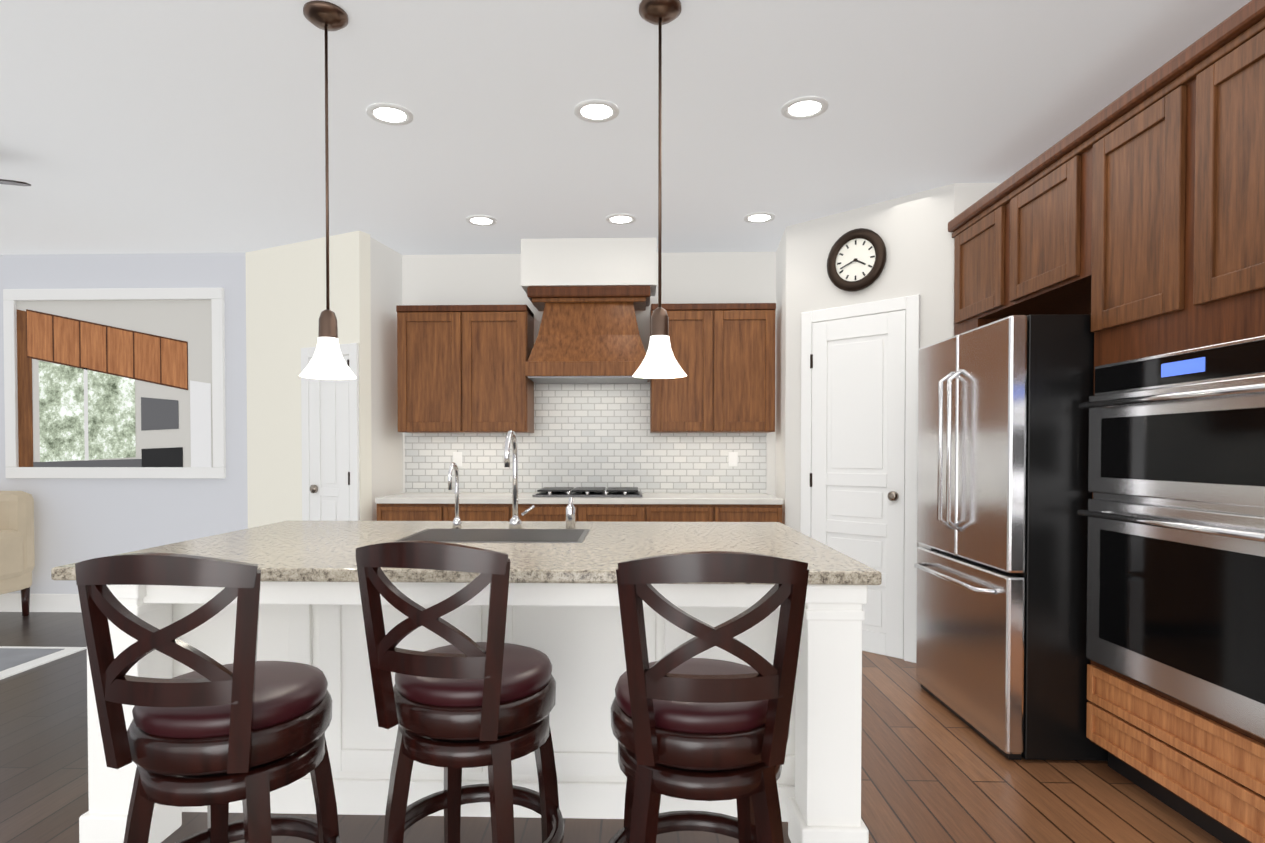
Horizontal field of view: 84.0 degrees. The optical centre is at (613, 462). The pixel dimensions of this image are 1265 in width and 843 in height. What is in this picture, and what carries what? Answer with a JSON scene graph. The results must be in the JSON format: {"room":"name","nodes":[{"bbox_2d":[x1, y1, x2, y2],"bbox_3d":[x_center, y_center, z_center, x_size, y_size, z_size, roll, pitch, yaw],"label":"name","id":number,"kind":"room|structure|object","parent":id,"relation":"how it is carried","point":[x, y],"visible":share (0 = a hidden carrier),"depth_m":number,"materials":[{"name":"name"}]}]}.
{"room":"kitchen","nodes":[
{"label":"kitchen","id":0,"kind":"room"},
{"bbox_2d":[0,183,1000,658],"bbox_3d":[-3.219,-0.144,0.803,11.540,2.740,9.500,0,1,2],"label":"wall","id":1,"kind":"structure","parent":0,"point":[274,299],"depth_m":5.23,"materials":[{"name":"white paint"}]},
{"bbox_2d":[0,594,80,611],"bbox_3d":[-3.467,1.091,4.764,10.798,0.140,1.240,0,1,2],"label":"baseboard","id":2,"kind":"structure","parent":1,"relation":"attached to","point":[48,603],"depth_m":5.40,"materials":[{"name":"white wood"}]},
{"bbox_2d":[3,288,225,478],"bbox_3d":[-3.797,-0.598,5.346,1.700,1.440,0.035,0,1,2],"label":"mirror","id":3,"kind":"object","parent":1,"relation":"attached to","point":[114,383],"visible":0.98,"depth_m":5.35,"materials":[{"name":"white"}]},
{"bbox_2d":[301,343,359,520],"bbox_3d":[-1.990,0.171,4.929,0.503,1.975,0.248,0,1,2],"label":"hall door","id":4,"kind":"structure","parent":1,"relation":"in","point":[330,443],"depth_m":4.91,"materials":[{"name":"white wood"}]},
{"bbox_2d":[396,305,533,432],"bbox_3d":[-1.082,-0.673,5.191,0.938,0.905,0.355,0,1,2],"label":"upper cabinet","id":5,"kind":"object","parent":1,"relation":"attached to","point":[460,368],"visible":1,"depth_m":5.03,"materials":[{"name":"brown wood"}]},
{"bbox_2d":[405,382,765,492],"bbox_3d":[-0.225,-0.209,5.352,2.760,0.878,0.014,0,1,2],"label":"backsplash","id":6,"kind":"structure","parent":1,"relation":"attached to","point":[591,435],"depth_m":5.35,"materials":[{"name":"tile"}]},
{"bbox_2d":[525,286,650,383],"bbox_3d":[-0.173,-0.921,5.102,0.876,0.657,0.468,0,1,2],"label":"range hood","id":7,"kind":"object","parent":1,"relation":"attached to","point":[588,335],"visible":0.96,"depth_m":4.96,"materials":[{"name":"brown wood"}]},
{"bbox_2d":[650,303,775,432],"bbox_3d":[0.710,-0.672,5.135,0.878,0.905,0.355,0,1,2],"label":"upper cabinet","id":8,"kind":"object","parent":1,"relation":"attached to","point":[724,354],"visible":0.92,"depth_m":4.97,"materials":[{"name":"brown wood"}]},
{"bbox_2d":[827,228,886,291],"bbox_3d":[1.493,-1.247,4.334,0.042,0.380,0.380,-1,1,-45],"label":"wall clock","id":9,"kind":"object","parent":1,"relation":"attached to","point":[856,260],"visible":1,"depth_m":4.32,"materials":[{"name":"brown metal"}]},
{"bbox_2d":[800,295,919,662],"bbox_3d":[1.505,0.095,4.360,0.565,2.145,0.537,0,1,2],"label":"pantry door","id":10,"kind":"structure","parent":1,"relation":"in","point":[859,439],"depth_m":4.29,"materials":[{"name":"white wood"}]},
{"bbox_2d":[948,196,1075,327],"bbox_3d":[2.210,-1.016,3.641,0.655,0.530,0.580,0,1,2],"label":"upper cabinet","id":11,"kind":"object","parent":1,"relation":"attached to","point":[977,238],"depth_m":3.64,"materials":[{"name":"brown wood"}]},
{"bbox_2d":[1000,140,1075,311],"bbox_3d":[2.191,-1.006,3.036,0.655,0.530,0.630,0,1,2],"label":"upper cabinet","id":12,"kind":"object","parent":1,"relation":"attached to","point":[1038,213],"depth_m":3.11,"materials":[{"name":"brown wood"}]},
{"bbox_2d":[0,612,1222,842],"bbox_3d":[-2.538,1.229,2.455,13.000,0.060,13.000,0,1,2],"label":"floor","id":13,"kind":"structure","parent":0,"point":[934,770],"depth_m":2.59,"materials":[{"name":"brown wood"}]},
{"bbox_2d":[0,491,34,615],"bbox_3d":[-4.729,0.687,5.017,0.700,0.940,0.680,0,1,2],"label":"armchair","id":14,"kind":"object","parent":13,"relation":"on","point":[17,558],"visible":1,"depth_m":5.18,"materials":[{"name":"beige fabric"}]},
{"bbox_2d":[0,646,86,679],"bbox_3d":[-4.747,1.165,4.110,2.880,0.014,0.670,0,1,2],"label":"rug","id":15,"kind":"object","parent":13,"relation":"on","point":[14,660],"visible":0.9,"depth_m":4.19,"materials":[{"name":"white fabric"}]},
{"bbox_2d":[75,553,340,842],"bbox_3d":[-0.911,0.696,1.670,0.476,1.032,0.527,0,1,2],"label":"stool","id":16,"kind":"object","parent":13,"relation":"on","point":[216,738],"visible":1,"depth_m":1.49,"materials":[{"name":"brown wood"}]},
{"bbox_2d":[375,501,454,520],"bbox_3d":[-1.354,0.716,5.096,0.521,0.880,0.608,0,1,2],"label":"base cabinet","id":17,"kind":"object","parent":13,"relation":"on","point":[386,510],"depth_m":4.79,"materials":[{"name":"brown wood"}]},
{"bbox_2d":[355,541,564,842],"bbox_3d":[-0.378,0.693,1.852,0.491,1.032,0.529,0,1,2],"label":"stool","id":18,"kind":"object","parent":13,"relation":"on","point":[463,700],"visible":1,"depth_m":1.69,"materials":[{"name":"brown wood"}]},
{"bbox_2d":[79,585,868,842],"bbox_3d":[-0.416,0.768,2.783,2.376,0.850,1.388,0,1,2],"label":"kitchen island","id":19,"kind":"object","parent":13,"relation":"on","point":[563,609],"depth_m":2.35,"materials":[{"name":"white wood"}]},
{"bbox_2d":[51,521,881,584],"bbox_3d":[-0.434,0.323,2.780,2.464,0.040,1.430,0,1,2],"label":"island countertop","id":20,"kind":"structure","parent":19,"relation":"on","point":[285,552],"depth_m":2.54,"materials":[{"name":"beige stone"}]},
{"bbox_2d":[451,501,510,520],"bbox_3d":[-0.955,0.716,5.083,0.521,0.880,0.608,0,1,2],"label":"base cabinet","id":21,"kind":"object","parent":13,"relation":"on","point":[468,510],"depth_m":4.78,"materials":[{"name":"brown wood"}]},
{"bbox_2d":[511,501,578,520],"bbox_3d":[-0.495,0.716,5.069,0.521,0.880,0.608,0,1,2],"label":"base cabinet","id":22,"kind":"object","parent":13,"relation":"on","point":[543,510],"depth_m":4.76,"materials":[{"name":"brown wood"}]},
{"bbox_2d":[579,501,654,521],"bbox_3d":[0.025,0.717,5.052,0.521,0.880,0.608,0,1,2],"label":"base cabinet","id":23,"kind":"object","parent":13,"relation":"on","point":[606,511],"depth_m":4.75,"materials":[{"name":"brown wood"}]},
{"bbox_2d":[375,493,782,500],"bbox_3d":[-0.235,0.257,5.048,2.760,0.040,0.618,0,1,2],"label":"countertop","id":24,"kind":"structure","parent":23,"relation":"on","point":[402,496],"depth_m":4.81,"materials":[{"name":"beige stone"}]},
{"bbox_2d":[532,487,641,496],"bbox_3d":[-0.175,0.212,5.061,0.760,0.046,0.450,0,1,2],"label":"cooktop","id":25,"kind":"object","parent":24,"relation":"in","point":[589,492],"visible":1,"depth_m":4.87,"materials":[{"name":"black metal"}]},
{"bbox_2d":[655,501,726,521],"bbox_3d":[0.485,0.717,5.038,0.521,0.880,0.608,0,1,2],"label":"base cabinet","id":26,"kind":"object","parent":13,"relation":"on","point":[705,507],"depth_m":4.73,"materials":[{"name":"brown wood"}]},
{"bbox_2d":[609,551,808,842],"bbox_3d":[0.208,0.695,1.695,0.476,1.032,0.527,0,1,2],"label":"stool","id":27,"kind":"object","parent":13,"relation":"on","point":[685,725],"visible":1,"depth_m":1.51,"materials":[{"name":"brown wood"}]},
{"bbox_2d":[727,501,782,522],"bbox_3d":[0.884,0.717,5.026,0.521,0.880,0.608,0,1,2],"label":"base cabinet","id":28,"kind":"object","parent":13,"relation":"on","point":[737,511],"depth_m":4.72,"materials":[{"name":"brown wood"}]},
{"bbox_2d":[954,320,996,335],"bbox_3d":[2.225,0.212,3.814,0.635,1.930,0.273,0,1,2],"label":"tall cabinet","id":29,"kind":"object","parent":13,"relation":"on","point":[975,323],"depth_m":3.73,"materials":[{"name":"brown wood"}]},
{"bbox_2d":[914,314,1107,760],"bbox_3d":[1.999,0.299,3.219,0.980,1.775,0.910,0,1,2],"label":"fridge","id":30,"kind":"object","parent":13,"relation":"on","point":[1000,565],"visible":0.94,"depth_m":2.79,"materials":[{"name":"silver metal"}]},
{"bbox_2d":[1076,0,1264,842],"bbox_3d":[2.151,-0.027,2.222,0.683,2.460,1.033,0,1,2],"label":"tall cabinet","id":31,"kind":"object","parent":13,"relation":"on","point":[1132,220],"depth_m":2.27,"materials":[{"name":"brown wood"}]},
{"bbox_2d":[0,0,1250,254],"bbox_3d":[-2.538,-1.581,2.410,13.000,0.080,13.000,0,1,2],"label":"ceiling","id":32,"kind":"structure","parent":0,"point":[162,126],"depth_m":3.11,"materials":[{"name":"white paint"}]},
{"bbox_2d":[0,179,30,185],"bbox_3d":[-3.715,-1.386,3.407,1.463,0.339,1.408,0,1,2],"label":"ceiling fan","id":33,"kind":"object","parent":32,"relation":"hanging from","point":[10,182],"visible":1,"depth_m":3.55,"materials":[{"name":"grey metal"}]},
{"bbox_2d":[299,0,356,379],"bbox_3d":[-0.987,-0.918,2.422,0.186,1.244,0.186,0,1,2],"label":"pendant light","id":34,"kind":"object","parent":32,"relation":"hanging from","point":[327,361],"visible":1,"depth_m":2.40,"materials":[{"name":"white glass"}]},
{"bbox_2d":[366,103,412,125],"bbox_3d":[-0.995,-1.547,3.127,0.200,0.008,0.200,0,1,2],"label":"recessed light","id":35,"kind":"object","parent":32,"relation":"in","point":[390,114],"visible":1,"depth_m":3.12,"materials":[{"name":"white"}]},
{"bbox_2d":[466,215,496,225],"bbox_3d":[-0.860,-1.571,4.569,0.200,0.008,0.200,0,1,2],"label":"recessed light","id":36,"kind":"object","parent":32,"relation":"in","point":[480,220],"visible":0.96,"depth_m":4.56,"materials":[{"name":"white"}]},
{"bbox_2d":[574,99,618,122],"bbox_3d":[-0.075,-1.547,3.099,0.200,0.008,0.200,0,1,2],"label":"recessed light","id":37,"kind":"object","parent":32,"relation":"in","point":[596,111],"visible":1,"depth_m":3.09,"materials":[{"name":"white"}]},
{"bbox_2d":[605,214,635,224],"bbox_3d":[0.047,-1.570,4.540,0.200,0.008,0.200,0,1,2],"label":"recessed light","id":38,"kind":"object","parent":32,"relation":"in","point":[620,219],"visible":0.96,"depth_m":4.53,"materials":[{"name":"white"}]},
{"bbox_2d":[633,0,686,378],"bbox_3d":[0.157,-0.917,2.386,0.186,1.244,0.186,0,1,2],"label":"pendant light","id":39,"kind":"object","parent":32,"relation":"hanging from","point":[659,361],"visible":0.98,"depth_m":2.37,"materials":[{"name":"white glass"}]},
{"bbox_2d":[744,212,774,222],"bbox_3d":[0.935,-1.570,4.513,0.200,0.008,0.200,0,1,2],"label":"recessed light","id":40,"kind":"object","parent":32,"relation":"in","point":[760,217],"visible":0.96,"depth_m":4.50,"materials":[{"name":"white"}]},
{"bbox_2d":[781,96,828,119],"bbox_3d":[0.834,-1.546,3.070,0.200,0.008,0.200,0,1,2],"label":"recessed light","id":41,"kind":"object","parent":32,"relation":"in","point":[814,106],"visible":1,"depth_m":3.06,"materials":[{"name":"white"}]}
]}

